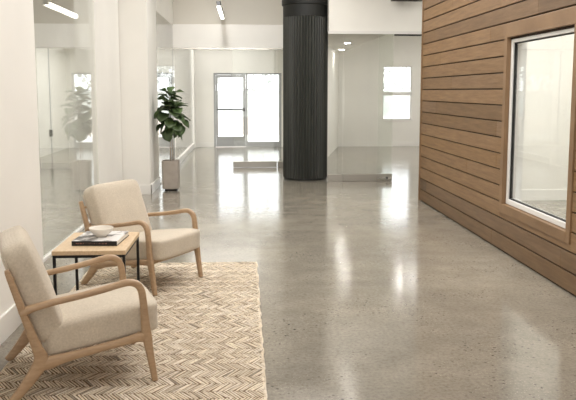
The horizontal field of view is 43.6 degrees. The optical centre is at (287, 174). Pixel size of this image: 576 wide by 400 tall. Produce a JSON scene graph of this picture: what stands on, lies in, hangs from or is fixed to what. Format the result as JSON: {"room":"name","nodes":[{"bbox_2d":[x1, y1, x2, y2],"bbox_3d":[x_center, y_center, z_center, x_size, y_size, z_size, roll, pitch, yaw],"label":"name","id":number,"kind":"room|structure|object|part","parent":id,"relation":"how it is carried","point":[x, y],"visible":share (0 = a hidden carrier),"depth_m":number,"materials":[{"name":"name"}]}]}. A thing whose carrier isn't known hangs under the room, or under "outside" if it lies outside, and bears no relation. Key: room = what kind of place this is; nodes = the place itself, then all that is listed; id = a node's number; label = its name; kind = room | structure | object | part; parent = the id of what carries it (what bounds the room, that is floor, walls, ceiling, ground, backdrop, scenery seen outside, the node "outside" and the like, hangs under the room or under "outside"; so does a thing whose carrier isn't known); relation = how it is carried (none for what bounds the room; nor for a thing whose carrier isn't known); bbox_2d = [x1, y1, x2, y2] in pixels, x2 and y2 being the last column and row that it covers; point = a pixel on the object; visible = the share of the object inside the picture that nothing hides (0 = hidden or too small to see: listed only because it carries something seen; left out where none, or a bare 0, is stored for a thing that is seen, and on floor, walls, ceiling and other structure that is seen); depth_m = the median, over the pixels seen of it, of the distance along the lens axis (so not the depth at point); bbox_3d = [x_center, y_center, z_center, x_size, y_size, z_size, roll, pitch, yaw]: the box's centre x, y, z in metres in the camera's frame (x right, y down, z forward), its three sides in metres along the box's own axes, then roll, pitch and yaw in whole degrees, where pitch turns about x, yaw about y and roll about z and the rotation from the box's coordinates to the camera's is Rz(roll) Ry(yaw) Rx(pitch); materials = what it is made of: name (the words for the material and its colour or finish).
{"room":"office lobby","nodes":[
{"label":"office lobby","id":0,"kind":"room"},
{"bbox_2d":[0,0,43,315],"bbox_3d":[-1.798,-0.415,0.540,0.380,3.900,9.780,0,7,-3],"label":"wall","id":1,"kind":"structure","parent":0,"point":[20,188],"depth_m":4.99,"materials":[{"name":"white paint"}]},
{"bbox_2d":[0,304,21,345],"bbox_3d":[-1.796,1.425,0.864,0.397,0.170,9.596,0,7,-3],"label":"baseboard","id":2,"kind":"structure","parent":1,"relation":"attached to","point":[10,320],"depth_m":4.72,"materials":[{"name":"white paint"}]},
{"bbox_2d":[49,48,68,147],"bbox_3d":[-5.816,-1.826,12.632,0.100,3.900,15.260,0,7,-3],"label":"wall","id":3,"kind":"structure","parent":0,"point":[57,56],"depth_m":19.35,"materials":[{"name":"white paint"}]},
{"bbox_2d":[35,48,52,156],"bbox_3d":[-6.023,-1.930,17.836,0.100,2.900,1.130,0,7,-3],"label":"door","id":4,"kind":"structure","parent":3,"relation":"in","point":[45,132],"depth_m":17.79,"materials":[{"name":"white paint"}]},
{"bbox_2d":[53,143,68,152],"bbox_3d":[-5.759,0.045,12.858,0.015,0.130,15.250,0,7,-3],"label":"baseboard","id":5,"kind":"structure","parent":3,"relation":"attached to","point":[65,146],"depth_m":19.45,"materials":[{"name":"white paint"}]},
{"bbox_2d":[74,0,122,213],"bbox_3d":[-2.632,-1.526,10.058,0.250,3.900,1.770,0,7,-3],"label":"wall","id":6,"kind":"structure","parent":0,"point":[95,21],"depth_m":9.36,"materials":[{"name":"white paint"}]},
{"bbox_2d":[118,0,158,184],"bbox_3d":[-2.507,-1.698,11.535,0.675,3.900,1.135,0,7,-3],"label":"wall pillar","id":7,"kind":"structure","parent":0,"point":[136,18],"depth_m":11.06,"materials":[{"name":"white paint"}]},
{"bbox_2d":[139,176,159,194],"bbox_3d":[-2.366,0.164,11.757,0.427,0.150,1.163,0,7,-3],"label":"baseboard","id":8,"kind":"structure","parent":7,"relation":"attached to","point":[145,189],"depth_m":11.20,"materials":[{"name":"white paint"}]},
{"bbox_2d":[33,0,282,24],"bbox_3d":[-3.871,-3.537,14.787,8.060,1.000,0.200,0,7,-3],"label":"ceiling","id":9,"kind":"structure","parent":0,"point":[236,12],"depth_m":14.84,"materials":[{"name":"grey paint"}]},
{"bbox_2d":[34,23,282,47],"bbox_3d":[-3.869,-2.861,14.836,8.060,0.475,0.300,0,7,-3],"label":"ceiling beam","id":10,"kind":"structure","parent":0,"point":[46,35],"depth_m":14.82,"materials":[{"name":"white paint"}]},
{"bbox_2d":[156,0,172,24],"bbox_3d":[-2.620,-3.384,13.347,0.685,0.970,2.840,0,7,-3],"label":"wall","id":11,"kind":"structure","parent":0,"point":[164,8],"depth_m":13.55,"materials":[{"name":"white paint"}]},
{"bbox_2d":[65,35,421,146],"bbox_3d":[-1.232,-2.755,20.593,14.000,3.900,0.200,0,7,-3],"label":"wall","id":12,"kind":"structure","parent":0,"point":[360,103],"depth_m":20.64,"materials":[{"name":"white paint"}]},
{"bbox_2d":[69,142,418,147],"bbox_3d":[-1.226,-0.870,20.704,14.000,0.130,0.016,0,7,-3],"label":"baseboard","id":13,"kind":"structure","parent":12,"relation":"attached to","point":[341,144],"depth_m":20.89,"materials":[{"name":"white paint"}]},
{"bbox_2d":[213,73,280,146],"bbox_3d":[-1.153,-1.857,20.622,1.930,2.110,0.160,0,7,-3],"label":"door","id":14,"kind":"structure","parent":12,"relation":"in","point":[219,141],"depth_m":20.66,"materials":[{"name":"grey metal"}]},
{"bbox_2d":[381,66,412,120],"bbox_3d":[3.156,-2.357,20.846,0.915,1.580,0.150,0,7,-3],"label":"window","id":15,"kind":"structure","parent":12,"relation":"in","point":[410,92],"depth_m":20.85,"materials":[{"name":"white plastic"}]},
{"bbox_3d":[3.158,-1.582,20.896,0.915,0.030,0.070,0,7,-3],"label":"sill","id":16,"kind":"part","parent":15,"relation":"part of","materials":[{"name":"white paint"}]},
{"bbox_2d":[0,146,575,399],"bbox_3d":[-0.495,0.672,8.475,14.000,0.100,25.110,0,7,-3],"label":"floor","id":17,"kind":"structure","parent":0,"point":[369,291],"depth_m":6.09,"materials":[{"name":"concrete"}]},
{"bbox_2d":[43,219,89,261],"bbox_3d":[-2.356,-1.203,7.288,0.040,3.900,3.810,0,7,-3],"label":"glass wall","id":18,"kind":"structure","parent":17,"relation":"on","point":[48,255],"depth_m":7.56,"materials":[{"name":"glass"}]},
{"bbox_2d":[0,261,267,399],"bbox_3d":[-0.914,1.073,4.554,1.521,0.012,4.391,0,7,-3],"label":"woven rug","id":19,"kind":"object","parent":17,"relation":"on","point":[207,337],"visible":0.72,"depth_m":4.38,"materials":[{"name":"fabric"}]},
{"bbox_2d":[0,226,157,399],"bbox_3d":[-1.186,0.706,4.087,0.809,0.824,0.680,-3,7,-23],"label":"armchair","id":20,"kind":"object","parent":19,"relation":"on","point":[124,310],"visible":1,"depth_m":3.82,"materials":[{"name":"beige fabric"}]},
{"bbox_3d":[-1.585,0.750,4.270,0.201,0.693,0.038,-3,7,-23],"label":"leg","id":21,"kind":"part","parent":20,"relation":"part of","materials":[{"name":"brown wood"}]},
{"bbox_3d":[-1.338,0.818,3.688,0.201,0.693,0.038,-3,7,-23],"label":"leg","id":22,"kind":"part","parent":20,"relation":"part of","materials":[{"name":"brown wood"}]},
{"bbox_2d":[0,226,62,341],"bbox_3d":[-1.419,0.584,3.974,0.307,0.556,0.592,-3,7,-23],"label":"cushion","id":23,"kind":"object","parent":20,"relation":"on","point":[20,256],"depth_m":3.72,"materials":[{"name":"fabric"}]},
{"bbox_3d":[-1.067,0.656,3.784,0.658,0.176,0.044,-3,7,-23],"label":"armrest","id":24,"kind":"part","parent":20,"relation":"part of","materials":[{"name":"brown wood"}]},
{"bbox_3d":[-1.315,0.588,4.366,0.658,0.176,0.044,-3,7,-23],"label":"armrest","id":25,"kind":"part","parent":20,"relation":"part of","materials":[{"name":"brown wood"}]},
{"bbox_3d":[-1.045,0.934,3.826,0.591,0.140,0.036,-3,7,-23],"label":"rail","id":26,"kind":"part","parent":20,"relation":"part of","materials":[{"name":"brown wood"}]},
{"bbox_2d":[41,280,157,354],"bbox_3d":[-1.100,0.796,4.134,0.622,0.242,0.595,-3,7,-23],"label":"seat cushion","id":27,"kind":"object","parent":20,"relation":"on","point":[109,316],"depth_m":3.88,"materials":[{"name":"fabric"}]},
{"bbox_3d":[-0.762,0.929,3.946,0.087,0.413,0.038,-3,7,-23],"label":"leg","id":28,"kind":"part","parent":20,"relation":"part of","materials":[{"name":"brown wood"}]},
{"bbox_2d":[51,232,139,294],"bbox_3d":[-1.363,0.730,5.203,0.492,0.516,0.650,0,7,-3],"label":"side table","id":29,"kind":"object","parent":19,"relation":"on","point":[65,249],"visible":0.68,"depth_m":4.92,"materials":[{"name":"brown wood"}]},
{"bbox_3d":[-1.577,0.792,4.883,0.019,0.468,0.019,0,7,-3],"label":"leg","id":30,"kind":"part","parent":29,"relation":"part of","materials":[{"name":"black metal"}]},
{"bbox_3d":[-1.614,0.720,5.501,0.019,0.468,0.019,0,7,-3],"label":"leg","id":31,"kind":"part","parent":29,"relation":"part of","materials":[{"name":"black metal"}]},
{"bbox_3d":[-1.363,0.513,5.178,0.484,0.019,0.642,0,7,-3],"label":"frame","id":32,"kind":"part","parent":29,"relation":"part of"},
{"bbox_2d":[71,231,128,245],"bbox_3d":[-1.344,0.455,5.186,0.316,0.034,0.373,0,7,1],"label":"book","id":33,"kind":"object","parent":29,"relation":"on","point":[87,238],"visible":0.98,"depth_m":5.06,"materials":[{"name":"grey paper"}]},
{"bbox_2d":[89,225,112,236],"bbox_3d":[-1.338,0.407,5.162,0.172,0.066,0.172,0,7,-3],"label":"ceramic bowl","id":34,"kind":"object","parent":33,"relation":"on","point":[99,230],"visible":1,"depth_m":5.12,"materials":[{"name":"white ceramic"}]},
{"bbox_3d":[-1.113,0.789,4.910,0.019,0.468,0.019,0,7,-3],"label":"leg","id":35,"kind":"part","parent":29,"relation":"part of","materials":[{"name":"black metal"}]},
{"bbox_3d":[-1.150,0.717,5.528,0.019,0.468,0.019,0,7,-3],"label":"leg","id":36,"kind":"part","parent":29,"relation":"part of","materials":[{"name":"black metal"}]},
{"bbox_2d":[79,179,202,295],"bbox_3d":[-1.210,0.480,6.026,0.809,0.824,0.680,3,7,27],"label":"armchair","id":37,"kind":"object","parent":19,"relation":"on","point":[120,205],"visible":0.79,"depth_m":5.89,"materials":[{"name":"beige fabric"}]},
{"bbox_3d":[-1.621,0.561,5.888,0.201,0.693,0.038,3,7,27],"label":"leg","id":38,"kind":"part","parent":37,"relation":"part of","materials":[{"name":"brown wood"}]},
{"bbox_2d":[83,179,151,231],"bbox_3d":[-1.435,0.333,6.125,0.307,0.556,0.592,3,7,27],"label":"cushion","id":39,"kind":"object","parent":37,"relation":"on","point":[120,201],"depth_m":6.00,"materials":[{"name":"fabric"}]},
{"bbox_3d":[-1.360,0.428,5.738,0.658,0.176,0.044,3,7,27],"label":"armrest","id":40,"kind":"part","parent":37,"relation":"part of","materials":[{"name":"brown wood"}]},
{"bbox_3d":[-1.338,0.709,5.759,0.591,0.140,0.036,3,7,27],"label":"rail","id":41,"kind":"part","parent":37,"relation":"part of","materials":[{"name":"brown wood"}]},
{"bbox_3d":[-1.065,0.733,5.621,0.087,0.413,0.038,3,7,27],"label":"leg","id":42,"kind":"part","parent":37,"relation":"part of","materials":[{"name":"brown wood"}]},
{"bbox_2d":[120,228,199,259],"bbox_3d":[-1.127,0.579,5.995,0.622,0.242,0.595,3,7,27],"label":"seat cushion","id":43,"kind":"object","parent":37,"relation":"on","point":[165,244],"depth_m":5.78,"materials":[{"name":"fabric"}]},
{"bbox_3d":[-0.957,0.653,5.916,0.030,0.055,0.636,3,7,27],"label":"rail","id":44,"kind":"part","parent":37,"relation":"part of","materials":[{"name":"brown wood"}]},
{"bbox_3d":[-1.070,0.363,6.300,0.658,0.176,0.044,3,7,27],"label":"armrest","id":45,"kind":"part","parent":37,"relation":"part of","materials":[{"name":"brown wood"}]},
{"bbox_3d":[-0.775,0.668,6.183,0.087,0.413,0.038,3,7,27],"label":"leg","id":46,"kind":"part","parent":37,"relation":"part of","materials":[{"name":"brown wood"}]},
{"bbox_2d":[154,86,190,190],"bbox_3d":[-1.861,-0.587,11.599,0.513,1.678,0.586,4,8,30],"label":"fig tree","id":47,"kind":"object","parent":17,"relation":"on","point":[170,167],"visible":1,"depth_m":11.49,"materials":[{"name":"green plant"}]},
{"bbox_3d":[-1.893,-0.012,11.645,0.272,0.455,0.272,0,7,-3],"label":"planter","id":48,"kind":"part","parent":47,"relation":"part of","materials":[{"name":"grey concrete"}]},
{"bbox_2d":[156,11,192,184],"bbox_3d":[-2.441,-1.747,16.138,0.030,2.930,7.965,0,7,-3],"label":"glass wall","id":49,"kind":"structure","parent":17,"relation":"on","point":[164,29],"depth_m":14.63,"materials":[{"name":"clear glass"}]},
{"bbox_3d":[-2.459,-1.838,16.446,0.012,2.760,2.430,0,7,-3],"label":"glass panel","id":50,"kind":"part","parent":49,"relation":"part of","materials":[{"name":"clear glass"}]},
{"bbox_3d":[-2.604,-2.122,18.875,0.012,2.760,2.430,0,7,-3],"label":"glass panel","id":51,"kind":"part","parent":49,"relation":"part of","materials":[{"name":"clear glass"}]},
{"bbox_2d":[192,49,195,147],"bbox_3d":[-2.708,-2.216,20.285,0.150,2.900,0.359,0,7,-3],"label":"trim","id":52,"kind":"structure","parent":49,"relation":"attached to","point":[193,64],"depth_m":20.17,"materials":[{"name":"white paint"}]},
{"bbox_2d":[178,143,193,162],"bbox_3d":[-2.527,-0.540,17.829,0.060,0.140,4.920,0,7,-3],"label":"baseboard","id":53,"kind":"structure","parent":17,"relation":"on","point":[184,155],"depth_m":17.62,"materials":[{"name":"white paint"}]},
{"bbox_2d":[277,49,282,166],"bbox_3d":[-0.030,-1.386,15.091,0.385,2.455,0.060,0,7,-3],"label":"glass wall","id":54,"kind":"structure","parent":17,"relation":"on","point":[279,163],"depth_m":15.19,"materials":[{"name":"glass"}]},
{"bbox_2d":[173,48,282,49],"bbox_3d":[-1.175,-2.612,14.884,2.360,0.030,0.060,0,7,-3],"label":"trim","id":55,"kind":"structure","parent":54,"relation":"attached to","point":[173,48],"depth_m":14.87,"materials":[{"name":"paint"}]},
{"bbox_2d":[232,49,276,166],"bbox_3d":[-0.696,-1.383,15.051,0.920,2.450,0.060,0,7,-3],"label":"door","id":56,"kind":"structure","parent":54,"relation":"in","point":[235,163],"depth_m":15.15,"materials":[{"name":"metal"}]},
{"bbox_3d":[-0.696,-0.227,15.186,0.920,0.122,0.060,0,7,-3],"label":"rail","id":57,"kind":"part","parent":56,"relation":"part of","materials":[{"name":"metal"}]},
{"bbox_3d":[-0.030,-0.229,15.226,0.385,0.127,0.060,0,7,-3],"label":"rail","id":58,"kind":"part","parent":54,"relation":"part of","materials":[{"name":"metal"}]},
{"bbox_2d":[282,0,327,180],"bbox_3d":[0.315,-1.871,13.013,0.854,3.900,0.854,0,7,-3],"label":"fluted column","id":59,"kind":"structure","parent":17,"relation":"on","point":[305,34],"depth_m":12.73,"materials":[{"name":"black metal"}]},
{"bbox_2d":[327,37,342,180],"bbox_3d":[0.836,-1.172,12.702,0.260,2.585,0.060,0,7,-3],"label":"glass wall","id":60,"kind":"structure","parent":17,"relation":"on","point":[330,177],"depth_m":12.81,"materials":[{"name":"glass"}]},
{"bbox_3d":[0.836,0.048,12.844,0.260,0.128,0.060,0,7,-3],"label":"rail","id":61,"kind":"part","parent":60,"relation":"part of","materials":[{"name":"metal"}]},
{"bbox_2d":[342,80,391,180],"bbox_3d":[1.419,-1.177,12.723,0.885,2.580,0.085,0,7,-3],"label":"door","id":62,"kind":"structure","parent":60,"relation":"in","point":[345,177],"depth_m":12.85,"materials":[{"name":"metal"}]},
{"bbox_3d":[1.418,0.042,12.878,0.885,0.123,0.060,0,7,-3],"label":"rail","id":63,"kind":"part","parent":62,"relation":"part of","materials":[{"name":"metal"}]},
{"bbox_2d":[215,67,409,116],"bbox_3d":[-2.007,-4.250,33.676,28.252,3.877,1.474,0,7,-3],"label":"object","id":64,"kind":"object","parent":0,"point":[261,103],"visible":0.06,"depth_m":33.55,"materials":[{"name":"white"}]},
{"bbox_2d":[327,47,338,156],"bbox_3d":[0.887,-1.745,17.244,0.120,2.670,7.074,1,7,8],"label":"wall","id":65,"kind":"structure","parent":0,"point":[333,56],"depth_m":18.79,"materials":[{"name":"white paint"}]},
{"bbox_2d":[328,34,385,52],"bbox_3d":[0.963,-3.331,16.598,1.480,0.630,7.850,0,7,-3],"label":"ceiling","id":66,"kind":"structure","parent":0,"point":[337,42],"depth_m":15.36,"materials":[{"name":"paint"}]},
{"bbox_2d":[327,0,421,31],"bbox_3d":[3.192,-3.240,13.960,5.940,1.400,2.745,0,7,-3],"label":"wall","id":67,"kind":"structure","parent":0,"point":[343,15],"depth_m":12.53,"materials":[{"name":"white paint"}]},
{"bbox_2d":[328,31,421,33],"bbox_3d":[2.969,-2.496,12.659,4.550,0.055,0.070,0,7,-3],"label":"trim","id":68,"kind":"structure","parent":67,"relation":"attached to","point":[329,32],"depth_m":12.54,"materials":[{"name":"white paint"}]},
{"bbox_2d":[391,0,421,1],"bbox_3d":[2.034,-3.037,12.396,0.540,0.100,0.264,0,7,-3],"label":"track light bar","id":69,"kind":"object","parent":67,"relation":"attached to","point":[391,0],"visible":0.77,"depth_m":12.28,"materials":[{"name":"black metal"}]},
{"bbox_2d":[394,34,421,35],"bbox_3d":[2.105,-2.451,12.616,0.480,0.025,0.045,0,7,-3],"label":"trim","id":70,"kind":"structure","parent":67,"relation":"attached to","point":[394,34],"depth_m":12.59,"materials":[{"name":"black metal"}]},
{"bbox_2d":[420,0,575,295],"bbox_3d":[2.453,-0.722,3.169,0.170,3.900,14.560,0,7,-3],"label":"wall","id":71,"kind":"structure","parent":0,"point":[550,251],"depth_m":8.04,"materials":[{"name":"brown wood"}]},
{"bbox_2d":[418,0,424,199],"bbox_3d":[2.030,-1.567,10.407,0.212,3.900,0.040,0,7,-3],"label":"trim","id":72,"kind":"structure","parent":71,"relation":"attached to","point":[422,44],"depth_m":10.45,"materials":[{"name":"brown wood"}]},
{"bbox_2d":[499,6,575,244],"bbox_3d":[2.272,-0.462,6.350,0.204,1.855,1.750,0,7,-3],"label":"window","id":73,"kind":"structure","parent":71,"relation":"in","point":[515,50],"depth_m":6.95,"materials":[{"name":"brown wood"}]},
{"bbox_2d":[522,34,573,189],"bbox_3d":[3.755,-1.570,10.434,3.255,3.900,0.110,0,7,-3],"label":"wall","id":74,"kind":"structure","parent":0,"point":[549,65],"depth_m":10.46,"materials":[{"name":"white paint"}]},
{"bbox_2d":[521,189,566,200],"bbox_3d":[3.758,0.295,10.588,3.255,0.160,0.016,0,7,-3],"label":"baseboard","id":75,"kind":"structure","parent":74,"relation":"attached to","point":[561,194],"depth_m":10.58,"materials":[{"name":"white paint"}]},
{"bbox_3d":[-0.329,-2.976,5.231,14.000,0.100,19.500,0,7,-3],"label":"ceiling","id":76,"kind":"structure","parent":0,"visible":0},
{"bbox_2d":[216,1,223,18],"bbox_3d":[-1.265,-3.461,13.489,0.071,0.850,2.250,0,7,-3],"label":"linear pendant light","id":77,"kind":"object","parent":76,"relation":"hanging from","point":[219,6],"visible":1,"depth_m":13.06,"materials":[{"name":"white plastic"}]},
{"bbox_2d":[217,6,223,18],"bbox_3d":[-1.268,-3.077,13.549,0.067,0.072,2.180,0,7,-3],"label":"diffuser","id":78,"kind":"object","parent":77,"relation":"attached to","point":[220,9],"depth_m":13.47,"materials":[{"name":"white plastic"}]},
{"label":"outside","id":79,"kind":"structure","parent":0,"visible":0},
{"bbox_2d":[218,134,278,141],"bbox_3d":[-2.396,-3.021,40.306,60.000,0.100,39.090,0,7,-3],"label":"floor","id":80,"kind":"structure","parent":79,"point":[264,137],"depth_m":25.25,"materials":[{"name":"concrete"}]},
{"bbox_2d":[218,117,408,134],"bbox_3d":[-1.606,-1.847,27.046,40.000,0.640,0.250,0,7,-3],"label":"wall","id":81,"kind":"structure","parent":80,"relation":"on","point":[226,125],"depth_m":26.93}
]}

